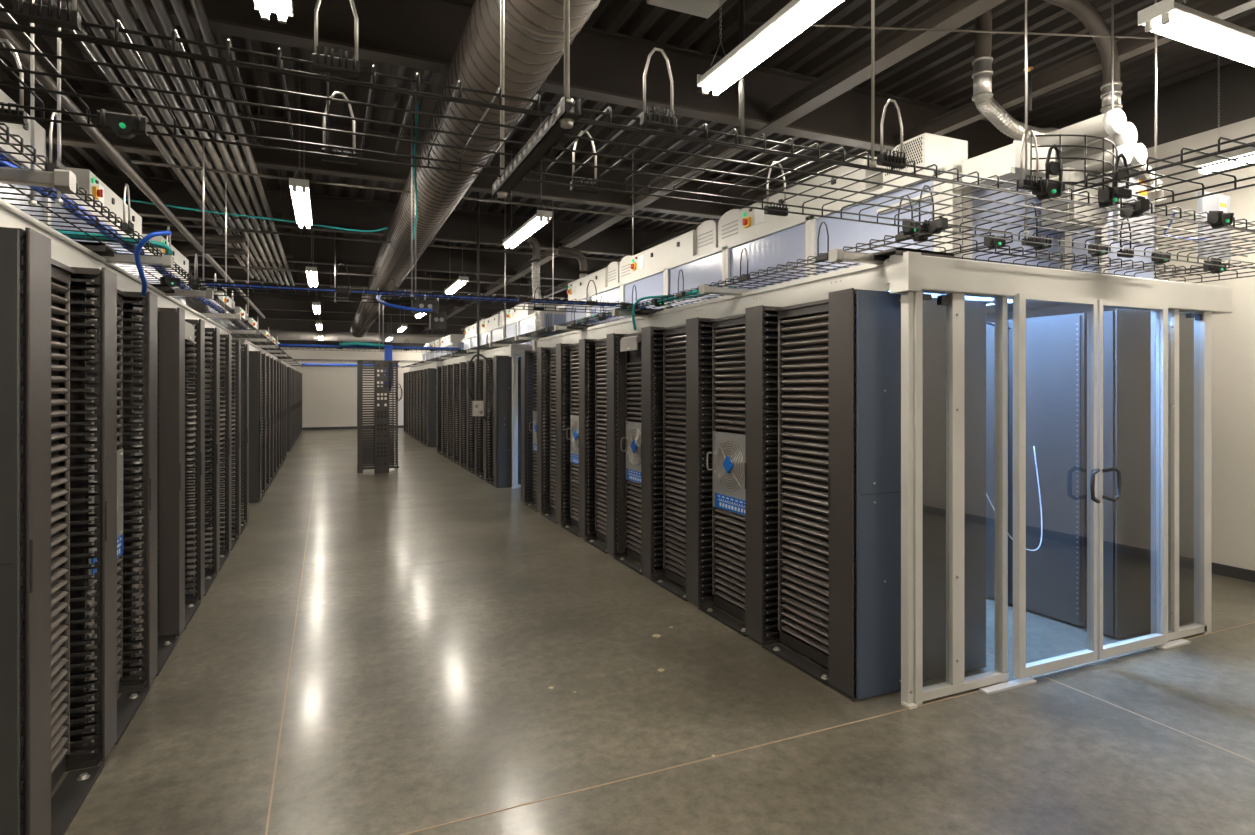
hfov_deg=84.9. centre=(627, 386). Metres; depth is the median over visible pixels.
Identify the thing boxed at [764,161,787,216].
guide
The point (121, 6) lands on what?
conduit
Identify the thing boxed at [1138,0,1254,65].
fluorescent light
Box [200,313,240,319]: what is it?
support arm
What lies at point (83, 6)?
conduit
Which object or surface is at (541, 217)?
fluorescent light
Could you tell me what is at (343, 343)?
cable
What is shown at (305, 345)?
cable
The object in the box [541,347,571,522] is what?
rack
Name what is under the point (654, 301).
clamp
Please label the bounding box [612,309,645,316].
support arm
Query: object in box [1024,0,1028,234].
rod
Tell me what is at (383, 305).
rod
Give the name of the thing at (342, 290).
guide
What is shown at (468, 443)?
cable manager
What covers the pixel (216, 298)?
guide
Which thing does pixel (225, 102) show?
rod
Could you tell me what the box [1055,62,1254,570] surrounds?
wall
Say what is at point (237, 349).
cable manager
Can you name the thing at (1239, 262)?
cable tray
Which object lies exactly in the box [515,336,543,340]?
support arm
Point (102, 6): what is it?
conduit
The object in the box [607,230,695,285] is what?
unit
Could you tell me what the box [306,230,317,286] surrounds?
fluorescent light
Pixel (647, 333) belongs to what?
cable manager
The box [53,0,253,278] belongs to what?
conduit
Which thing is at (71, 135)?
beam
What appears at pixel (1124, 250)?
guide
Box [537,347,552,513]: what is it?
cable manager
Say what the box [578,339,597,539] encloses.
cable manager
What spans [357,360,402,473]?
rack
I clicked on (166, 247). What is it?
cable
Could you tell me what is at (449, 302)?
beam
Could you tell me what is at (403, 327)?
fluorescent light
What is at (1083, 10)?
conduit
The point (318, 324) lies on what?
fluorescent light
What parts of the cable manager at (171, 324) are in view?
manager door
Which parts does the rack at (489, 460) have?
mounting rail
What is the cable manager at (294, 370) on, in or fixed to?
on the floor
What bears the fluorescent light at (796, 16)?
hanging from the ceiling
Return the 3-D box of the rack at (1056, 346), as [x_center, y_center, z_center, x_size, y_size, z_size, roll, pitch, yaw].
[3.357,0.562,5.036,0.987,2.115,0.605,0,0,-24]
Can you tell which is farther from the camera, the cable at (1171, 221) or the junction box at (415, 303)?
the junction box at (415, 303)
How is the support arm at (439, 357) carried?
attached to the enclosure at (526, 324)
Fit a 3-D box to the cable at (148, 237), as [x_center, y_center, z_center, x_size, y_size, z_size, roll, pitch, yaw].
[-2.620,-0.624,3.708,0.143,0.311,0.919,0,0,-41]
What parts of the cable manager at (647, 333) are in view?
manager door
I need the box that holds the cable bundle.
[0,153,243,329]
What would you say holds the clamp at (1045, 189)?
attached to the cable tray at (14, 26)
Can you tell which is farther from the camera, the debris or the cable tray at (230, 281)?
the cable tray at (230, 281)
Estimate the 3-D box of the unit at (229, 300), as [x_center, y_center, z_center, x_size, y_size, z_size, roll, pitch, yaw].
[-6.908,-1.352,11.087,0.850,0.320,2.050,0,0,-24]
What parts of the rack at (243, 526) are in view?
mounting rail, plate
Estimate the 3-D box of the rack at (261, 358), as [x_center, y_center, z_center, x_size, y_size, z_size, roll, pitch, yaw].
[-6.461,0.562,11.400,0.970,2.115,0.605,0,0,-24]
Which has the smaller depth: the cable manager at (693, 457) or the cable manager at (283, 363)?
the cable manager at (693, 457)
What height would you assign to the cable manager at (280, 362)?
2.130 m
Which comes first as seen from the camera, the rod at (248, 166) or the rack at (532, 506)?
the rod at (248, 166)
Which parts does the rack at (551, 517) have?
plate, mounting rail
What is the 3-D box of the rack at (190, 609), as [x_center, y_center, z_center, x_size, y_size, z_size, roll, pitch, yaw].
[-3.522,0.562,4.668,0.970,2.115,0.605,0,0,-24]
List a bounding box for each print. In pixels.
[628,470,640,481]
[718,495,744,512]
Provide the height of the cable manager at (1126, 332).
2.130 m
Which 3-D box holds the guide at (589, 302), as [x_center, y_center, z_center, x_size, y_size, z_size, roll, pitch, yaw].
[-0.311,-0.821,5.961,0.100,0.218,0.033,0,0,-24]
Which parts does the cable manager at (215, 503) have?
manager door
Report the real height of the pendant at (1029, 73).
0.312 m
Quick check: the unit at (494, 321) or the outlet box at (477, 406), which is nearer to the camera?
the outlet box at (477, 406)
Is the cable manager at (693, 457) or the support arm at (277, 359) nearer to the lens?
the cable manager at (693, 457)
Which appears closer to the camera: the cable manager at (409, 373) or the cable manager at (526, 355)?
the cable manager at (526, 355)
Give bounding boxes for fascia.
[0,138,230,338]
[186,297,276,359]
[280,360,296,369]
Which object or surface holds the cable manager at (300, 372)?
on the floor
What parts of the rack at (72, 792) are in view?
blanking panel, blanking panel, blanking panel, blanking panel, blanking panel, blanking panel, blanking panel, blanking panel, blanking panel, blanking panel, blanking panel, blanking panel, blanking panel, blanking panel, blanking panel, blanking panel, blanking panel, blanking panel, blanking panel, blanking panel, blanking panel, blanking panel, blanking panel, blanking panel, blanking panel, blanking panel, blanking panel, blanking panel, blanking panel, blanking panel, blanking panel, blanking panel, blanking panel, blanking panel, blanking panel, blanking panel, blanking panel, blanking panel, blanking panel, blanking panel, blanking panel, blanking panel, mounting rail, plate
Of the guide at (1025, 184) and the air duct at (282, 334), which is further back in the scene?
the air duct at (282, 334)
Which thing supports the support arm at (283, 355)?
attached to the fascia at (252, 347)
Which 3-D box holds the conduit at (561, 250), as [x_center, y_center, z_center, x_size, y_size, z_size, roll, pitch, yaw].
[-0.790,-1.715,10.130,0.463,0.682,0.126,0,0,-24]
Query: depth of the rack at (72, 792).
2.79 m
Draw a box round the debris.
[548,626,714,756]
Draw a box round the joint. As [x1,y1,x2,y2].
[216,433,1254,834]
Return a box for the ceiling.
[0,0,1254,258]
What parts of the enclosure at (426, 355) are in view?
roof post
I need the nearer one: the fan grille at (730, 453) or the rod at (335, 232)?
the fan grille at (730, 453)
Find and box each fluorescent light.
[253,0,292,23]
[289,65,312,228]
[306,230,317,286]
[312,302,320,313]
[316,300,321,329]
[386,332,393,340]
[397,305,407,331]
[415,272,425,317]
[444,243,468,293]
[503,117,551,248]
[697,0,842,96]
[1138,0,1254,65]
[1194,54,1254,174]
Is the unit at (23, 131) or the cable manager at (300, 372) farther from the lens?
the cable manager at (300, 372)
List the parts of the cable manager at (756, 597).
manager door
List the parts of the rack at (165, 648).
mounting rail, blanking panel, blanking panel, blanking panel, blanking panel, blanking panel, blanking panel, blanking panel, blanking panel, blanking panel, blanking panel, blanking panel, blanking panel, blanking panel, blanking panel, blanking panel, blanking panel, blanking panel, blanking panel, blanking panel, blanking panel, blanking panel, blanking panel, blanking panel, blanking panel, blanking panel, blanking panel, plate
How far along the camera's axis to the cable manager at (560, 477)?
8.01 m
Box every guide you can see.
[0,38,26,124]
[13,0,80,30]
[48,112,65,171]
[120,184,133,233]
[166,226,173,263]
[192,254,199,285]
[213,273,218,300]
[230,291,234,313]
[244,305,247,323]
[312,0,359,77]
[322,91,356,164]
[335,263,349,292]
[385,278,397,302]
[518,276,529,301]
[533,287,543,310]
[545,314,549,330]
[570,130,598,193]
[570,306,574,323]
[586,280,596,304]
[599,295,603,316]
[631,285,636,308]
[640,47,675,130]
[676,269,684,297]
[738,248,748,281]
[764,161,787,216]
[815,221,828,261]
[877,99,905,168]
[895,194,914,241]
[916,185,933,233]
[1018,129,1041,190]
[1022,202,1039,246]
[1045,144,1064,191]
[1113,153,1131,198]
[1117,219,1133,257]
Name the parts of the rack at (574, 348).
plate, fan plate, mounting rail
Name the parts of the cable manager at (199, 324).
manager door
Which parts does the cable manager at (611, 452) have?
manager door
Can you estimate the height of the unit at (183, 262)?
0.320 m
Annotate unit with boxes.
[0,89,45,168]
[66,167,141,237]
[142,234,188,284]
[198,290,234,308]
[235,307,247,324]
[249,318,256,329]
[260,330,269,337]
[270,336,275,343]
[430,339,439,346]
[440,334,464,346]
[461,323,476,341]
[479,314,499,332]
[500,303,565,324]
[557,268,607,309]
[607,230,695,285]
[696,155,884,254]
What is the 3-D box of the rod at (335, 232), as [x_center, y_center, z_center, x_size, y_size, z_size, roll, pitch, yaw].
[-4.390,-2.028,10.304,0.038,1.504,0.044,0,0,-24]
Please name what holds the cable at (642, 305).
on the cable tray at (511, 340)
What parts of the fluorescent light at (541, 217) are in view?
chain, chain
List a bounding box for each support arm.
[0,167,75,192]
[101,253,172,267]
[165,289,213,298]
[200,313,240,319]
[230,330,259,334]
[232,338,269,342]
[256,345,277,348]
[265,350,283,352]
[272,354,288,356]
[277,359,294,360]
[424,361,443,362]
[439,357,456,358]
[452,353,469,355]
[467,349,486,352]
[489,343,529,346]
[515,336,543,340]
[554,325,581,330]
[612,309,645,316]
[699,285,753,294]
[828,248,883,263]
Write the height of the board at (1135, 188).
0.420 m
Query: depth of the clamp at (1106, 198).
2.61 m
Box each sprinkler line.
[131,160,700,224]
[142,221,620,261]
[189,263,567,287]
[744,21,1158,38]
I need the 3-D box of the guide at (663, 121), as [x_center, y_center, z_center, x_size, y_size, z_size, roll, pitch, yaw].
[0.087,-0.831,1.901,0.100,0.218,0.033,0,0,-24]
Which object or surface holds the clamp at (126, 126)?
attached to the cable tray at (14, 26)
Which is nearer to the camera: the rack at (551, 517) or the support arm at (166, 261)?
the support arm at (166, 261)
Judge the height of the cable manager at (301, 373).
2.130 m
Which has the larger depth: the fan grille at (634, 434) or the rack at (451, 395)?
the rack at (451, 395)
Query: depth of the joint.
3.23 m
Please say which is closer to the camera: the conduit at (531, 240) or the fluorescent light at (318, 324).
the conduit at (531, 240)
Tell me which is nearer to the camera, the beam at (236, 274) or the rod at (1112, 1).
the rod at (1112, 1)
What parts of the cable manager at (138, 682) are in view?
manager door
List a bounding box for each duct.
[350,0,600,337]
[877,140,1054,214]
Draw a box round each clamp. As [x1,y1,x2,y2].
[97,108,147,138]
[160,276,179,286]
[595,314,605,320]
[620,302,630,309]
[652,298,663,305]
[902,219,918,235]
[913,233,931,241]
[924,217,947,233]
[984,235,1005,249]
[1031,236,1051,249]
[1032,179,1062,199]
[1088,243,1108,256]
[1098,187,1118,207]
[1120,197,1149,217]
[1151,251,1170,263]
[1203,258,1221,270]
[1208,211,1233,227]
[1210,263,1226,273]
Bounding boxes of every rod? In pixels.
[28,0,36,205]
[55,28,62,204]
[202,39,204,297]
[225,102,226,313]
[247,166,248,329]
[334,232,336,301]
[378,303,380,349]
[383,305,383,350]
[410,68,413,296]
[415,72,415,298]
[498,0,506,197]
[504,198,506,336]
[552,201,553,330]
[561,0,572,128]
[632,154,632,255]
[869,0,875,167]
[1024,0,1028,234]
[1110,0,1113,177]
[1154,0,1157,251]
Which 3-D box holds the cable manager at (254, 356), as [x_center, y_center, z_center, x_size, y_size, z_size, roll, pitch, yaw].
[-5.651,0.555,9.549,0.974,2.130,0.212,0,0,-24]
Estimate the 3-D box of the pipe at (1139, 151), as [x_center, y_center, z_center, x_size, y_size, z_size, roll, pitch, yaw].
[2.505,-1.265,4.333,0.107,0.107,1.362,0,0,-24]
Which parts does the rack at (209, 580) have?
mounting rail, blanking panel, blanking panel, plate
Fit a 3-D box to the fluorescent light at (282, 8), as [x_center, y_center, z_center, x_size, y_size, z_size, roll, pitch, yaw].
[-1.282,-2.190,2.386,0.152,1.130,1.458,0,0,-24]
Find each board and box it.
[1113,168,1151,245]
[1198,191,1230,260]
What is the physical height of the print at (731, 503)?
0.073 m
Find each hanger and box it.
[138,51,262,144]
[196,160,282,218]
[244,229,292,257]
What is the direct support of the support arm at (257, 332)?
hanging from the rod at (248, 166)
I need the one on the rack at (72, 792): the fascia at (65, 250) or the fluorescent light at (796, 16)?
the fascia at (65, 250)
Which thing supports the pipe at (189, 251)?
attached to the pipe at (47, 82)
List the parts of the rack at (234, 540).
mounting rail, plate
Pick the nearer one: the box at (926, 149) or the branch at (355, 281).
the box at (926, 149)
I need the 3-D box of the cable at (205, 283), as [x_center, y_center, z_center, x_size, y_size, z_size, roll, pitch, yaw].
[-1.655,-0.773,5.852,3.352,0.025,0.078,0,0,-24]
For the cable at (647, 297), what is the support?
hanging from the cable tray at (511, 340)
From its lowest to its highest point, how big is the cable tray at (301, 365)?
0.053 m
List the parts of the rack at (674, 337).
plate, blanking panel, blanking panel, blanking panel, blanking panel, blanking panel, blanking panel, blanking panel, blanking panel, blanking panel, blanking panel, blanking panel, blanking panel, blanking panel, blanking panel, blanking panel, blanking panel, blanking panel, blanking panel, blanking panel, blanking panel, blanking panel, blanking panel, blanking panel, blanking panel, blanking panel, blanking panel, blanking panel, blanking panel, blanking panel, blanking panel, blanking panel, blanking panel, blanking panel, blanking panel, blanking panel, blanking panel, blanking panel, blanking panel, blanking panel, blanking panel, blanking panel, blanking panel, mounting rail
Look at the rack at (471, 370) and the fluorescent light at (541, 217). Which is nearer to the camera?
the fluorescent light at (541, 217)
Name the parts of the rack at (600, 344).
plate, blanking panel, blanking panel, blanking panel, blanking panel, blanking panel, blanking panel, blanking panel, blanking panel, blanking panel, blanking panel, blanking panel, blanking panel, blanking panel, blanking panel, blanking panel, mounting rail, blanking panel, blanking panel, blanking panel, blanking panel, blanking panel, blanking panel, blanking panel, blanking panel, blanking panel, blanking panel, blanking panel, blanking panel, blanking panel, blanking panel, blanking panel, blanking panel, blanking panel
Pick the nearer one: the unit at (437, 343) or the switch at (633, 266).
the switch at (633, 266)
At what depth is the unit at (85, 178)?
5.09 m
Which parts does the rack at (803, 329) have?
mounting rail, plate, blanking panel, blanking panel, blanking panel, blanking panel, blanking panel, blanking panel, blanking panel, blanking panel, blanking panel, blanking panel, blanking panel, blanking panel, blanking panel, blanking panel, blanking panel, blanking panel, blanking panel, blanking panel, blanking panel, blanking panel, blanking panel, blanking panel, blanking panel, blanking panel, blanking panel, blanking panel, blanking panel, blanking panel, blanking panel, blanking panel, blanking panel, blanking panel, blanking panel, blanking panel, blanking panel, blanking panel, blanking panel, blanking panel, blanking panel, blanking panel, blanking panel, blanking panel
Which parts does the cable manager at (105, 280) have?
manager door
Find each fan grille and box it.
[533,415,536,438]
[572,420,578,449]
[628,428,640,465]
[717,440,743,489]
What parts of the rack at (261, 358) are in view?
mounting rail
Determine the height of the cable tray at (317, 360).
0.053 m
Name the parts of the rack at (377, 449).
perforated plate, wire door frame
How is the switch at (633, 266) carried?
attached to the unit at (681, 247)
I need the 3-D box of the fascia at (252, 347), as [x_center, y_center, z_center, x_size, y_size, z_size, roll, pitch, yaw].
[-7.649,-0.876,12.199,2.142,0.732,6.640,0,0,-24]
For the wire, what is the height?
0.689 m
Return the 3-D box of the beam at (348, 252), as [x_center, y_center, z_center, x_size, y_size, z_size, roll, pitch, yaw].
[-5.270,-2.513,12.757,13.550,0.495,0.150,0,0,-24]
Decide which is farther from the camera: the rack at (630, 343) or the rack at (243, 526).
the rack at (243, 526)
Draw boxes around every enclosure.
[409,342,463,371]
[444,313,565,488]
[532,163,1231,708]
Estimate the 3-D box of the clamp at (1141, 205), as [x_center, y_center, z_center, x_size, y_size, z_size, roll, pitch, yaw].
[2.074,-0.730,2.803,0.056,0.070,0.110,0,0,-2]
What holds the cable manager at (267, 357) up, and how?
on the floor
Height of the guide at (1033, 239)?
0.218 m
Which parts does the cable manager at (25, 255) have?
panel, manager door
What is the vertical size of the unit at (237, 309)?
0.320 m
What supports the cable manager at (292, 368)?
on the floor
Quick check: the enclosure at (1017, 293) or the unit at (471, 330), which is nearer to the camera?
the enclosure at (1017, 293)
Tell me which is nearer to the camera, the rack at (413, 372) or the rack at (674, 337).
the rack at (674, 337)
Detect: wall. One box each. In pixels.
[253,318,464,426]
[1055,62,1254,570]
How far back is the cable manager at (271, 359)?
11.88 m
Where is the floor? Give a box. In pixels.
[51,428,1254,834]
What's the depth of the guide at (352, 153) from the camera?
2.13 m
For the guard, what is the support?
on the cable tray at (1181, 162)
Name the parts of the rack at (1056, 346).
rail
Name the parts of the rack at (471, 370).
mounting rail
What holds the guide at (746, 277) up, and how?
attached to the cable tray at (511, 340)
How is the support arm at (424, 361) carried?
attached to the enclosure at (426, 355)
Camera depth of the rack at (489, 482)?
11.76 m
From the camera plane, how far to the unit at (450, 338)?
19.46 m
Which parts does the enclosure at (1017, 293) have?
roof post, roof post, roof post, roof post, roof rail, roof post, corner post, roof post, roof post, sill, roof post, roof rail, sliding door, roof post, door handle, roof post, door handle, sliding door, sill, corner post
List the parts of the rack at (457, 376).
mounting rail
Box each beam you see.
[0,78,777,218]
[34,0,1038,158]
[46,144,215,290]
[91,171,678,255]
[142,224,610,280]
[186,256,567,298]
[187,279,567,307]
[228,296,502,318]
[243,309,481,325]
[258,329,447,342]
[423,0,1005,330]
[460,0,1254,331]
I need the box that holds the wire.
[986,446,1041,550]
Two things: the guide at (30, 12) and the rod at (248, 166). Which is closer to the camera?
the guide at (30, 12)
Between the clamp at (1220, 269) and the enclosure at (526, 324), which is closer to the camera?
the clamp at (1220, 269)
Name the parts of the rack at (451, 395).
mounting rail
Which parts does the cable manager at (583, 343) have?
manager door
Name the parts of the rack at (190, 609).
mounting rail, plate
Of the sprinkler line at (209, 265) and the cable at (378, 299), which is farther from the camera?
the sprinkler line at (209, 265)
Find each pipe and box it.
[0,28,264,318]
[142,228,244,243]
[179,246,243,256]
[1027,108,1126,153]
[1042,145,1131,178]
[1055,122,1137,163]
[1093,143,1146,174]
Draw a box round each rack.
[51,258,103,834]
[70,282,148,747]
[122,300,178,676]
[157,314,200,629]
[185,325,216,595]
[205,332,228,569]
[220,338,238,550]
[225,343,246,534]
[234,344,248,523]
[261,358,272,484]
[266,360,275,478]
[270,364,278,473]
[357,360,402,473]
[406,374,410,434]
[409,372,413,436]
[412,373,416,437]
[416,371,419,439]
[419,372,423,441]
[421,370,426,443]
[438,367,446,454]
[443,366,452,457]
[448,365,458,461]
[454,364,465,465]
[461,362,474,469]
[468,361,483,474]
[477,359,492,479]
[486,358,493,485]
[525,350,550,511]
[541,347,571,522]
[561,343,594,536]
[585,338,626,553]
[614,332,663,573]
[651,324,711,600]
[698,314,777,636]
[762,299,855,685]
[1008,313,1086,626]
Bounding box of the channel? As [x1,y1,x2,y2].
[492,96,581,196]
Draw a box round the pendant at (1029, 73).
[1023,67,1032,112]
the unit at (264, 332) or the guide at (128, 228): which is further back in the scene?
the unit at (264, 332)
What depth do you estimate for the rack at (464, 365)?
14.32 m
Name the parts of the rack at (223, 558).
plate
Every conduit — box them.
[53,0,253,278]
[77,0,259,279]
[92,0,265,280]
[111,0,271,282]
[131,0,277,283]
[151,0,283,284]
[170,0,289,285]
[190,0,294,285]
[526,235,545,329]
[558,246,587,278]
[972,10,1058,140]
[1044,0,1121,186]
[1128,162,1166,204]
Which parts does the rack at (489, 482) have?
mounting rail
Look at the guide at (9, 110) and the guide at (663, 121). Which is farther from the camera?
the guide at (663, 121)
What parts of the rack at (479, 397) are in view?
mounting rail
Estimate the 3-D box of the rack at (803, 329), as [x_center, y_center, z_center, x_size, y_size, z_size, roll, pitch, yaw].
[1.404,0.562,4.184,0.970,2.115,0.605,0,0,-24]
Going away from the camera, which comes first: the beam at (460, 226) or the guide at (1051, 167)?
the guide at (1051, 167)
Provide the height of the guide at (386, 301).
0.218 m
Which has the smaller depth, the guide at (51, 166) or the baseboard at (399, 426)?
the guide at (51, 166)
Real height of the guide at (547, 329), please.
0.218 m
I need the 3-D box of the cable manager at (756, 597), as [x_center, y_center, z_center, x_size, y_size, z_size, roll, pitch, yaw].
[1.239,0.555,4.551,0.969,2.130,0.198,0,0,-24]
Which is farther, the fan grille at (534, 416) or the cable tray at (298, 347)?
the cable tray at (298, 347)
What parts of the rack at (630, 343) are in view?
plate, fan plate, blanking panel, blanking panel, blanking panel, blanking panel, blanking panel, blanking panel, blanking panel, blanking panel, blanking panel, blanking panel, blanking panel, blanking panel, blanking panel, blanking panel, blanking panel, blanking panel, blanking panel, blanking panel, blanking panel, blanking panel, blanking panel, blanking panel, blanking panel, blanking panel, blanking panel, blanking panel, mounting rail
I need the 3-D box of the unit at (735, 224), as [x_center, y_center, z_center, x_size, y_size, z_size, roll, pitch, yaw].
[1.418,-1.353,5.611,0.850,0.365,2.290,0,0,-24]
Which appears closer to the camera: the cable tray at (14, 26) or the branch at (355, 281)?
the cable tray at (14, 26)
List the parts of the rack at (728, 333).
pull handle, mounting rail, plate, fan plate, blanking panel, blanking panel, blanking panel, blanking panel, blanking panel, blanking panel, blanking panel, blanking panel, blanking panel, blanking panel, blanking panel, blanking panel, blanking panel, blanking panel, blanking panel, blanking panel, blanking panel, blanking panel, blanking panel, blanking panel, blanking panel, blanking panel, blanking panel, blanking panel, blanking panel, blanking panel, blanking panel, blanking panel, blanking panel, blanking panel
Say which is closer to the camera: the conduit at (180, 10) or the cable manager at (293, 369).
the conduit at (180, 10)
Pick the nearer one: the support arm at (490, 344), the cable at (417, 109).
the cable at (417, 109)
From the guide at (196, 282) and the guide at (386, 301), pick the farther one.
the guide at (386, 301)
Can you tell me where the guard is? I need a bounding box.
[1030,134,1117,190]
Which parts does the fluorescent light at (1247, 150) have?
chain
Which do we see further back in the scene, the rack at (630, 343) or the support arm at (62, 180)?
the rack at (630, 343)
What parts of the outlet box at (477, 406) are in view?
vertical cord, coiled cord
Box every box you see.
[411,294,437,313]
[429,298,446,329]
[468,192,492,420]
[646,0,725,18]
[883,133,967,187]
[1042,167,1108,230]
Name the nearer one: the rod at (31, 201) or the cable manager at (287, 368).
the rod at (31, 201)
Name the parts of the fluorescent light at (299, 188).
chain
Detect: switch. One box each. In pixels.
[92,186,102,199]
[631,263,635,270]
[742,217,750,227]
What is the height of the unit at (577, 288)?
0.320 m
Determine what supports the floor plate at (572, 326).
on the enclosure at (1017, 293)
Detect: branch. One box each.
[330,269,371,289]
[397,275,431,292]
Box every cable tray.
[0,4,1254,266]
[0,123,301,366]
[196,279,639,313]
[278,346,465,352]
[295,359,422,362]
[301,365,404,367]
[404,224,1012,367]
[951,244,1185,276]
[1065,133,1254,206]
[1154,260,1254,282]
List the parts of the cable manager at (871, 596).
manager door, plate, panel, panel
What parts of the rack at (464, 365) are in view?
mounting rail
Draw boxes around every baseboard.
[302,425,403,429]
[1212,562,1254,581]
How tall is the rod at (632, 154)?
1.284 m
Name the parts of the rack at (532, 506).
plate, fan plate, mounting rail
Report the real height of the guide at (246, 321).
0.218 m
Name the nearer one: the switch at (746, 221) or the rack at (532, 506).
the switch at (746, 221)
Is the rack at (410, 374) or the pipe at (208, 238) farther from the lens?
the rack at (410, 374)
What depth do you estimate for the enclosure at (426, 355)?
20.40 m
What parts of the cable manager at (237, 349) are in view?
manager door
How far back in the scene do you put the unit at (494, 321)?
14.69 m
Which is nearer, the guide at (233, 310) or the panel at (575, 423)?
the guide at (233, 310)
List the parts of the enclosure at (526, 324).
roof rail, corner post, roof post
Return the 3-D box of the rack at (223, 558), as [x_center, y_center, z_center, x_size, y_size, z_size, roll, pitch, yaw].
[-4.166,0.562,6.144,0.970,2.115,0.605,0,0,-24]
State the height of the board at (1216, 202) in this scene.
0.420 m
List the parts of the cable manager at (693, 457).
manager door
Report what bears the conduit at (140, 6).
hanging from the hanger
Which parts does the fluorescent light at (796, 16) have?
chain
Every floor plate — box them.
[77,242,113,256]
[150,284,174,292]
[567,324,595,328]
[635,308,665,314]
[873,247,953,260]
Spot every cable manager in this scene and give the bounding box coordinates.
[0,227,50,834]
[64,267,116,771]
[119,291,156,692]
[157,308,184,640]
[185,319,204,603]
[205,328,219,575]
[220,334,231,554]
[225,339,240,537]
[241,351,260,501]
[261,353,265,493]
[261,356,269,486]
[266,358,273,480]
[270,359,276,474]
[277,361,279,469]
[280,362,281,464]
[282,363,283,461]
[284,365,285,457]
[286,367,289,451]
[290,368,291,447]
[292,368,292,445]
[293,369,293,442]
[294,370,295,441]
[296,370,296,439]
[297,371,297,437]
[298,371,298,435]
[299,372,299,434]
[300,372,300,432]
[301,373,301,429]
[403,373,407,431]
[406,372,407,433]
[408,372,410,434]
[411,371,413,436]
[414,371,416,438]
[417,370,422,440]
[420,370,423,441]
[427,368,436,446]
[436,366,440,451]
[441,365,446,454]
[447,364,452,458]
[453,363,458,461]
[459,362,465,465]
[466,361,474,470]
[474,359,483,475]
[483,357,493,480]
[494,355,520,487]
[521,350,534,503]
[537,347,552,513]
[556,343,571,525]
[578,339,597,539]
[606,333,626,557]
[641,326,666,578]
[685,317,715,607]
[745,305,781,644]
[827,288,985,701]
[986,322,994,598]
[1103,309,1193,638]
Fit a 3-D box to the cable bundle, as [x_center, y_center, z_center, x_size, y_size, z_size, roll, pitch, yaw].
[-3.518,-0.782,5.507,0.079,0.053,8.192,0,0,-24]
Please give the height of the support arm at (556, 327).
0.062 m
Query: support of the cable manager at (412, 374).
on the floor
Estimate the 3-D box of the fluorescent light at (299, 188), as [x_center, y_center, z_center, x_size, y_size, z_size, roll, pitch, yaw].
[-3.022,-2.190,6.373,0.152,1.130,1.458,0,0,-24]
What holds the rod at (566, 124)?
hanging from the ceiling
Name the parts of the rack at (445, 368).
mounting rail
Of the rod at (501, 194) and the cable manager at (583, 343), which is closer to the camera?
the rod at (501, 194)
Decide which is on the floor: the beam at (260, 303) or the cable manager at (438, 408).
the cable manager at (438, 408)
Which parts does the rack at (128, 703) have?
mounting rail, blanking panel, blanking panel, blanking panel, blanking panel, blanking panel, blanking panel, blanking panel, blanking panel, blanking panel, blanking panel, blanking panel, blanking panel, blanking panel, blanking panel, blanking panel, blanking panel, blanking panel, blanking panel, blanking panel, blanking panel, blanking panel, blanking panel, blanking panel, blanking panel, blanking panel, blanking panel, blanking panel, blanking panel, blanking panel, blanking panel, fan plate, plate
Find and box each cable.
[57,230,169,254]
[67,236,170,254]
[74,239,172,267]
[121,198,387,231]
[134,231,171,300]
[205,283,615,305]
[278,344,460,349]
[301,363,398,365]
[339,342,383,347]
[376,290,432,311]
[413,102,418,239]
[551,305,643,331]
[632,295,671,329]
[647,286,714,304]
[669,287,732,300]
[964,298,1010,329]
[1163,212,1205,239]
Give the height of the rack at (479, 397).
2.115 m

